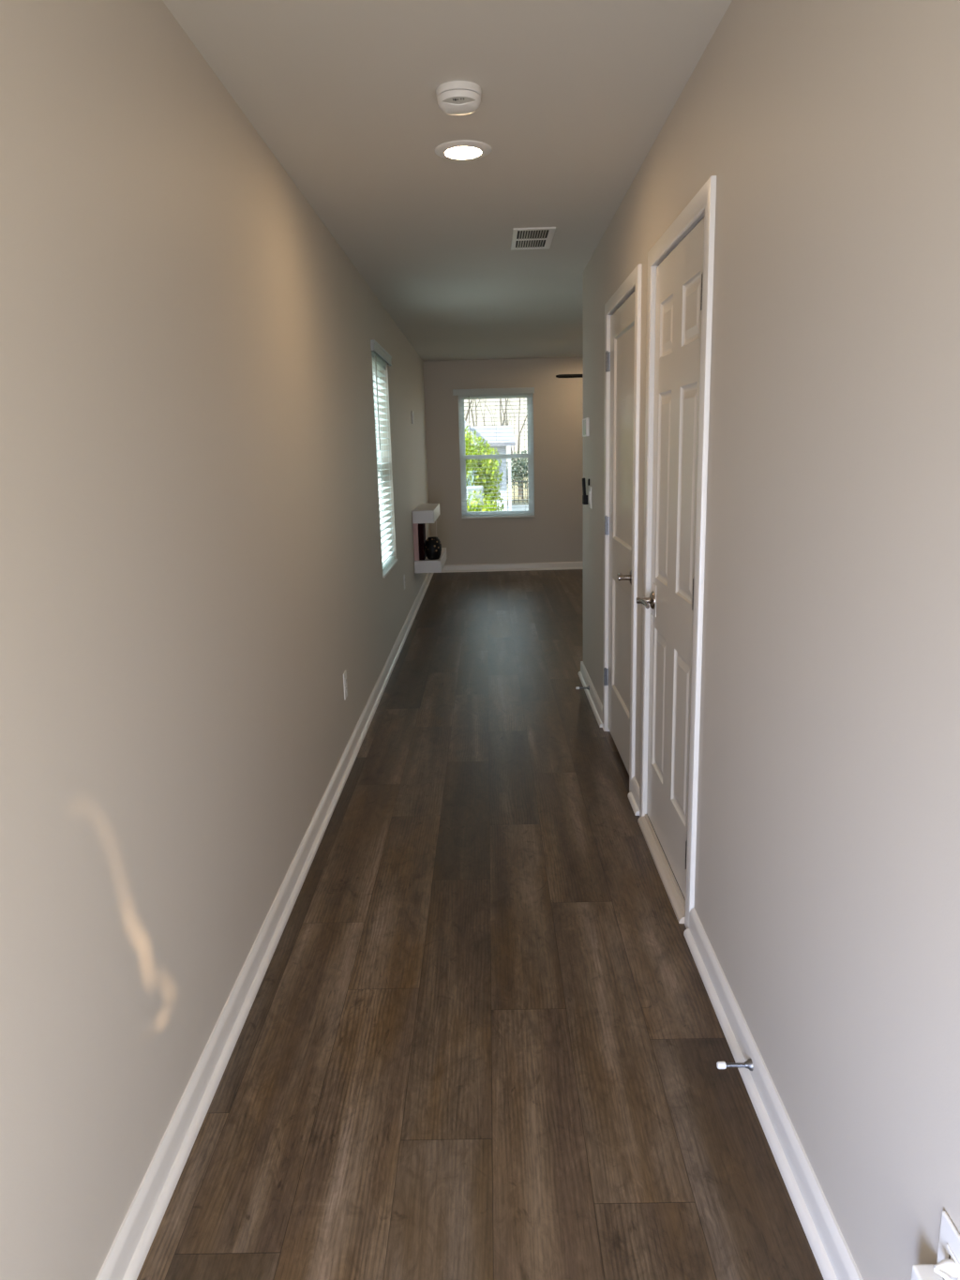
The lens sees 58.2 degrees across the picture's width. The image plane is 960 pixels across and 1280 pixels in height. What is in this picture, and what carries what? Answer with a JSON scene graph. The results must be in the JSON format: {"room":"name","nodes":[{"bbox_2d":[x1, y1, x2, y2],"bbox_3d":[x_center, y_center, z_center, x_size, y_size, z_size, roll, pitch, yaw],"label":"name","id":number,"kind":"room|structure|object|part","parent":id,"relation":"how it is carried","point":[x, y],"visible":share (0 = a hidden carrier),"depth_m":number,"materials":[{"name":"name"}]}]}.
{"room":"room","nodes":[
{"label":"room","id":0,"kind":"room"},
{"bbox_2d":[0,0,430,1279],"bbox_3d":[-0.726,-0.827,4.862,0.140,2.440,11.120,-1,13,1],"label":"wall","id":1,"kind":"structure","parent":0,"point":[191,579],"depth_m":1.75,"materials":[{"name":"beige paint"}]},
{"bbox_2d":[95,572,433,1279],"bbox_3d":[-0.611,0.319,5.116,0.030,0.088,10.840,-1,13,1],"label":"baseboard","id":2,"kind":"structure","parent":1,"relation":"attached to","point":[126,1257],"depth_m":2.11,"materials":[{"name":"white paint"}]},
{"bbox_2d":[343,670,347,699],"bbox_3d":[-0.636,0.213,4.083,0.008,0.128,0.078,-1,13,1],"label":"wall outlet","id":3,"kind":"object","parent":1,"relation":"attached to","point":[345,685],"visible":1,"depth_m":4.07,"materials":[{"name":"white plastic"}]},
{"bbox_2d":[372,366,398,577],"bbox_3d":[-0.715,-1.201,5.921,0.150,1.440,0.870,-1,13,1],"label":"window","id":4,"kind":"structure","parent":1,"relation":"in","point":[394,562],"depth_m":6.29,"materials":[{"name":"white plastic"}]},
{"bbox_3d":[-0.759,-1.200,5.921,0.063,1.440,0.870,-1,13,1],"label":"frame","id":5,"kind":"part","parent":4,"relation":"part of","materials":[{"name":"white plastic"}]},
{"bbox_3d":[-0.735,-0.878,5.993,0.024,0.699,0.806,-1,13,1],"label":"sash","id":6,"kind":"part","parent":4,"relation":"part of","materials":[{"name":"white plastic"}]},
{"bbox_2d":[370,339,394,572],"bbox_3d":[-0.671,-1.245,5.946,0.088,1.460,1.000,-1,13,1],"label":"window blind","id":7,"kind":"object","parent":4,"relation":"attached to","point":[380,356],"visible":0.8,"depth_m":5.96,"materials":[{"name":"white plastic"}]},
{"bbox_3d":[-0.669,-0.533,6.069,0.046,0.018,0.858,-1,13,1],"label":"rail","id":8,"kind":"part","parent":7,"relation":"part of","materials":[{"name":"white plastic"}]},
{"bbox_3d":[-0.665,-0.507,6.075,0.087,0.016,0.868,-1,13,1],"label":"sill","id":9,"kind":"part","parent":4,"relation":"part of","materials":[{"name":"white paint"}]},
{"bbox_2d":[412,503,446,572],"bbox_3d":[-0.489,-1.023,8.510,0.251,0.579,1.050,-1,13,1],"label":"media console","id":10,"kind":"object","parent":1,"relation":"attached to","point":[424,513],"visible":0.85,"depth_m":8.04,"materials":[{"name":"white laminate"}]},
{"bbox_3d":[-0.592,-1.022,8.521,0.044,0.347,1.030,-1,13,1],"label":"panel","id":11,"kind":"part","parent":10,"relation":"part of","materials":[{"name":"pink"}]},
{"bbox_2d":[418,523,426,560],"bbox_3d":[-0.547,-0.944,8.161,0.048,0.346,0.265,-1,13,1],"label":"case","id":12,"kind":"object","parent":10,"relation":"in","point":[421,526],"visible":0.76,"depth_m":8.04,"materials":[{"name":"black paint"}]},
{"bbox_2d":[424,536,441,559],"bbox_3d":[-0.441,-0.866,8.124,0.157,0.205,0.157,-1,13,1],"label":"round vase","id":13,"kind":"object","parent":10,"relation":"on","point":[433,545],"visible":1,"depth_m":8.07,"materials":[{"name":"black ceramic"}]},
{"bbox_2d":[162,0,732,361],"bbox_3d":[1.852,-1.953,3.717,5.977,0.120,13.530,-1,13,1],"label":"ceiling","id":14,"kind":"structure","parent":0,"point":[577,95],"depth_m":2.70,"materials":[{"name":"grey paint"}]},
{"bbox_2d":[436,80,481,115],"bbox_3d":[-0.059,-1.530,2.444,0.129,0.054,0.129,-1,13,1],"label":"smoke detector","id":15,"kind":"object","parent":14,"relation":"attached to","point":[455,97],"visible":1,"depth_m":2.40,"materials":[{"name":"white plastic"}]},
{"bbox_2d":[442,96,475,104],"bbox_3d":[-0.059,-1.502,2.401,0.094,0.013,0.024,-1,13,1],"label":"grille","id":16,"kind":"object","parent":15,"relation":"attached to","point":[445,99],"depth_m":2.40,"materials":[{"name":"grey plastic"}]},
{"bbox_2d":[435,139,491,160],"bbox_3d":[-0.057,-1.659,2.930,0.194,0.014,0.194,-1,13,1],"label":"recessed light","id":17,"kind":"object","parent":14,"relation":"in","point":[462,149],"visible":1,"depth_m":2.90,"materials":[{"name":"white plastic"}]},
{"bbox_2d":[511,226,556,250],"bbox_3d":[0.255,-1.950,4.188,0.198,0.008,0.417,-1,13,1],"label":"ceiling vent","id":18,"kind":"object","parent":14,"relation":"in","point":[538,237],"visible":1,"depth_m":4.17,"materials":[{"name":"white plastic"}]},
{"bbox_2d":[556,374,583,377],"bbox_3d":[1.363,-2.596,8.121,1.293,0.510,1.359,-1,13,1],"label":"ceiling fan","id":19,"kind":"object","parent":14,"relation":"hanging from","point":[559,375],"visible":0.04,"depth_m":8.12,"materials":[{"name":"brown metal"}]},
{"bbox_2d":[136,569,824,1279],"bbox_3d":[1.901,0.465,4.587,5.337,0.100,12.180,-1,13,1],"label":"floor","id":20,"kind":"structure","parent":0,"point":[482,1036],"depth_m":2.16,"materials":[{"name":"brown wood"}]},
{"bbox_2d":[423,357,583,565],"bbox_3d":[1.929,-2.082,10.188,5.097,2.440,0.140,-1,13,1],"label":"wall","id":21,"kind":"structure","parent":0,"point":[554,534],"depth_m":10.13,"materials":[{"name":"beige paint"}]},
{"bbox_2d":[458,395,534,518],"bbox_3d":[0.198,-2.171,10.173,0.870,1.440,0.150,-1,13,1],"label":"window","id":22,"kind":"structure","parent":21,"relation":"in","point":[530,410],"depth_m":10.20,"materials":[{"name":"white plastic"}]},
{"bbox_2d":[452,387,534,516],"bbox_3d":[0.175,-2.196,10.122,0.937,1.460,0.088,-1,13,1],"label":"window blind","id":23,"kind":"object","parent":22,"relation":"attached to","point":[514,391],"visible":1,"depth_m":10.04,"materials":[{"name":"white plastic"}]},
{"bbox_3d":[0.216,-1.496,10.294,0.858,0.018,0.046,-1,13,1],"label":"rail","id":24,"kind":"part","parent":23,"relation":"part of","materials":[{"name":"white plastic"}]},
{"bbox_3d":[0.190,-2.505,10.157,0.806,0.717,0.024,-1,13,1],"label":"sash","id":25,"kind":"part","parent":22,"relation":"part of","materials":[{"name":"glass"}]},
{"bbox_3d":[0.207,-1.855,10.273,0.806,0.699,0.024,-1,13,1],"label":"sash","id":26,"kind":"part","parent":22,"relation":"part of","materials":[{"name":"white plastic"}]},
{"bbox_3d":[0.216,-1.469,10.297,0.868,0.016,0.087,-1,13,1],"label":"sill","id":27,"kind":"part","parent":22,"relation":"part of","materials":[{"name":"white paint"}]},
{"bbox_2d":[441,561,583,572],"bbox_3d":[0.960,-0.892,10.372,3.097,0.088,0.030,-1,13,1],"label":"baseboard","id":28,"kind":"structure","parent":21,"relation":"attached to","point":[521,566],"depth_m":10.38,"materials":[{"name":"white paint"}]},
{"bbox_2d":[582,0,959,1279],"bbox_3d":[0.671,-0.326,2.438,0.115,2.440,5.910,-1,13,1],"label":"wall","id":29,"kind":"structure","parent":0,"point":[827,903],"depth_m":1.48,"materials":[{"name":"beige paint"}]},
{"bbox_2d":[575,685,589,690],"bbox_3d":[0.608,0.283,5.099,0.080,0.027,0.027,-1,13,1],"label":"door stop","id":30,"kind":"object","parent":29,"relation":"attached to","point":[588,686],"visible":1,"depth_m":5.09,"materials":[{"name":"silver metal"}]},
{"bbox_2d":[582,417,589,436],"bbox_3d":[0.614,-1.236,5.012,0.020,0.104,0.220,-1,13,1],"label":"thermostat","id":31,"kind":"object","parent":29,"relation":"attached to","point":[585,421],"visible":1,"depth_m":4.92,"materials":[{"name":"white plastic"}]},
{"bbox_2d":[582,478,589,504],"bbox_3d":[0.616,-0.866,5.021,0.033,0.153,0.127,-1,13,1],"label":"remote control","id":32,"kind":"object","parent":29,"relation":"attached to","point":[584,496],"visible":0.98,"depth_m":5.03,"materials":[{"name":"black plastic"}]},
{"bbox_2d":[587,485,591,508],"bbox_3d":[0.628,-0.816,4.920,0.010,0.122,0.117,-1,13,1],"label":"light switch","id":33,"kind":"object","parent":29,"relation":"attached to","point":[590,488],"visible":1,"depth_m":4.89,"materials":[{"name":"white plastic"}]},
{"bbox_2d":[577,661,602,727],"bbox_3d":[0.647,0.298,5.055,0.030,0.088,1.100,-1,13,1],"label":"baseboard","id":34,"kind":"structure","parent":29,"relation":"attached to","point":[595,703],"depth_m":4.96,"materials":[{"name":"white paint"}]},
{"bbox_2d":[602,264,641,792],"bbox_3d":[0.656,-0.465,3.855,0.174,2.098,0.910,-1,13,1],"label":"door","id":35,"kind":"structure","parent":29,"relation":"in","point":[623,311],"depth_m":3.87,"materials":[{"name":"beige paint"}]},
{"bbox_2d":[627,776,639,815],"bbox_3d":[0.636,0.638,3.530,0.030,0.088,0.196,-1,13,1],"label":"baseboard","id":36,"kind":"structure","parent":29,"relation":"attached to","point":[633,795],"depth_m":3.53,"materials":[{"name":"white paint"}]},
{"bbox_2d":[636,175,716,928],"bbox_3d":[0.649,-0.230,2.796,0.174,2.098,0.858,-1,13,1],"label":"door","id":37,"kind":"structure","parent":29,"relation":"in","point":[680,287],"depth_m":2.74,"materials":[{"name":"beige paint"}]},
{"bbox_3d":[0.585,-0.131,3.071,0.021,0.021,0.111,-3,13,-6],"label":"lever","id":38,"kind":"part","parent":37,"relation":"part of","materials":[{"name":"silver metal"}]},
{"bbox_3d":[0.623,-0.144,3.127,0.016,0.067,0.067,-1,13,1],"label":"handle","id":39,"kind":"part","parent":37,"relation":"part of","materials":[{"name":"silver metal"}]},
{"bbox_2d":[716,1058,752,1070],"bbox_3d":[0.586,0.979,1.984,0.080,0.027,0.027,-1,13,1],"label":"door stop","id":40,"kind":"object","parent":29,"relation":"attached to","point":[748,1063],"visible":1,"depth_m":1.98,"materials":[{"name":"silver metal"}]},
{"bbox_2d":[683,907,862,1279],"bbox_3d":[0.619,1.156,1.201,0.030,0.088,2.852,-1,13,1],"label":"baseboard","id":41,"kind":"structure","parent":29,"relation":"attached to","point":[834,1257],"depth_m":1.80,"materials":[{"name":"white paint"}]},
{"bbox_2d":[936,1210,959,1279],"bbox_3d":[0.621,0.834,1.129,0.008,0.128,0.080,-1,13,1],"label":"wall outlet","id":42,"kind":"object","parent":29,"relation":"attached to","point":[949,1242],"visible":0.71,"depth_m":1.14,"materials":[{"name":"white plastic"}]},
{"bbox_2d":[911,1264,944,1279],"bbox_3d":[0.601,0.877,1.152,0.034,0.064,0.046,-1,13,1],"label":"plug","id":43,"kind":"object","parent":42,"relation":"attached to","point":[920,1272],"visible":0.91,"depth_m":1.15,"materials":[{"name":"white plastic"}]},
{"bbox_2d":[933,1258,958,1279],"bbox_3d":[0.607,1.004,1.144,0.027,0.398,0.053,-1,13,1],"label":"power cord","id":44,"kind":"object","parent":43,"relation":"attached to","point":[947,1269],"visible":1,"depth_m":1.11,"materials":[{"name":"white plastic"}]},
{"bbox_2d":[945,1244,959,1279],"bbox_3d":[0.618,0.815,1.125,0.003,0.029,0.034,-1,13,1],"label":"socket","id":45,"kind":"object","parent":42,"relation":"attached to","point":[952,1252],"depth_m":1.12,"materials":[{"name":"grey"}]},
{"label":"outside","id":46,"kind":"structure","parent":0,"visible":0},
{"bbox_3d":[0.054,2.024,0.450,120.000,0.550,60.000,-1,13,1],"label":"ground","id":47,"kind":"structure","parent":46,"visible":0},
{"bbox_2d":[466,485,483,511],"bbox_3d":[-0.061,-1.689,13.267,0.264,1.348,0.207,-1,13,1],"label":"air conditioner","id":48,"kind":"object","parent":47,"relation":"on","point":[478,488],"visible":0.2,"depth_m":13.05,"materials":[{"name":"white metal"}]},
{"bbox_2d":[465,425,503,511],"bbox_3d":[-0.239,-2.313,13.848,1.505,2.377,0.960,4,14,24],"label":"bush","id":49,"kind":"object","parent":47,"relation":"on","point":[488,467],"visible":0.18,"depth_m":13.59,"materials":[{"name":"green plant"}]},
{"bbox_2d":[466,489,501,511],"bbox_3d":[-0.083,-1.576,12.807,0.920,1.300,0.609,-1,13,1],"label":"leafy plant","id":50,"kind":"object","parent":47,"relation":"on","point":[473,506],"visible":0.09,"depth_m":12.69,"materials":[{"name":"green plant"}]},
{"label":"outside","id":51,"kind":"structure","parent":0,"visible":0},
{"bbox_2d":[507,504,528,511],"bbox_3d":[0.294,-4.929,32.965,120.000,0.001,6.500,-1,13,1],"label":"ground","id":52,"kind":"structure","parent":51,"point":[515,506],"depth_m":34.38,"materials":[{"name":"concrete"}]},
{"bbox_2d":[465,421,515,511],"bbox_3d":[-2.867,-6.957,34.124,8.350,3.620,7.200,-1,13,1],"label":"house","id":53,"kind":"structure","parent":52,"relation":"on","point":[507,431],"depth_m":31.48,"materials":[{"name":"grey"}]},
{"bbox_3d":[1.070,-5.763,31.043,0.120,2.420,0.120,-1,13,1],"label":"porch post","id":54,"kind":"part","parent":53,"relation":"part of","materials":[{"name":"grey wood"}]},
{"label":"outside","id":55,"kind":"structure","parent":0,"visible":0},
{"bbox_2d":[507,473,528,505],"bbox_3d":[0.748,-19.046,96.412,180.000,0.001,123.500,-1,13,1],"label":"ground","id":56,"kind":"structure","parent":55,"point":[517,488],"depth_m":43.16,"materials":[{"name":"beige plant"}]},
{"bbox_2d":[465,399,473,421],"bbox_3d":[-1.364,-12.629,44.213,5.415,10.373,3.831,-9,15,-30],"label":"bare tree","id":57,"kind":"object","parent":56,"relation":"on","point":[471,399],"visible":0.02,"depth_m":44.48,"materials":[{"name":"grey plant"}]},
{"bbox_2d":[470,399,480,426],"bbox_3d":[-0.777,-14.638,53.178,5.415,10.373,3.831,9,16,40],"label":"bare tree","id":58,"kind":"object","parent":56,"relation":"on","point":[474,399],"visible":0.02,"depth_m":52.87,"materials":[{"name":"grey plant"}]},
{"bbox_2d":[479,398,486,426],"bbox_3d":[0.434,-12.984,51.669,2.122,7.723,3.197,-5,13,-17],"label":"bare tree","id":59,"kind":"object","parent":56,"relation":"on","point":[485,399],"visible":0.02,"depth_m":51.38,"materials":[{"name":"grey plant"}]},
{"bbox_2d":[499,398,508,425],"bbox_3d":[1.464,-12.187,41.886,3.831,10.373,5.415,-13,17,-41],"label":"bare tree","id":60,"kind":"object","parent":56,"relation":"on","point":[503,424],"visible":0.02,"depth_m":42.50,"materials":[{"name":"grey plant"}]},
{"bbox_2d":[500,398,520,496],"bbox_3d":[0.962,-10.566,40.725,3.197,7.723,2.121,-7,13,-22],"label":"bare tree","id":61,"kind":"object","parent":56,"relation":"on","point":[506,421],"visible":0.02,"depth_m":40.68,"materials":[{"name":"grey plant"}]},
{"bbox_2d":[508,399,518,452],"bbox_3d":[3.151,-19.332,76.823,5.044,9.058,3.801,-9,15,-31],"label":"bare tree","id":62,"kind":"object","parent":56,"relation":"on","point":[509,399],"visible":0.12,"depth_m":76.23,"materials":[{"name":"grey plant"}]},
{"bbox_2d":[506,450,528,498],"bbox_3d":[2.188,-7.780,39.992,2.914,2.416,1.757,-1,13,1],"label":"evergreen shrub","id":63,"kind":"object","parent":56,"relation":"on","point":[524,461],"visible":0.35,"depth_m":39.68,"materials":[{"name":"green plant"}]},
{"bbox_2d":[512,479,527,503],"bbox_3d":[3.759,-6.430,36.991,5.100,1.000,0.060,-1,13,1],"label":"picket fence","id":64,"kind":"object","parent":56,"relation":"on","point":[522,481],"visible":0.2,"depth_m":36.99,"materials":[{"name":"beige wood"}]},
{"bbox_2d":[513,397,527,480],"bbox_3d":[2.576,-15.890,58.406,3.831,10.373,5.415,3,13,19],"label":"bare tree","id":65,"kind":"object","parent":56,"relation":"on","point":[519,432],"visible":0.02,"depth_m":59.28,"materials":[{"name":"grey plant"}]},
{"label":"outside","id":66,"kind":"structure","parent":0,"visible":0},
{"bbox_2d":[464,397,527,472],"bbox_3d":[0.684,-36.371,124.573,180.000,23.798,91.000,-1,13,1],"label":"sky","id":67,"kind":"structure","parent":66,"point":[523,446],"depth_m":101.28,"materials":[{"name":"white"}]}
]}

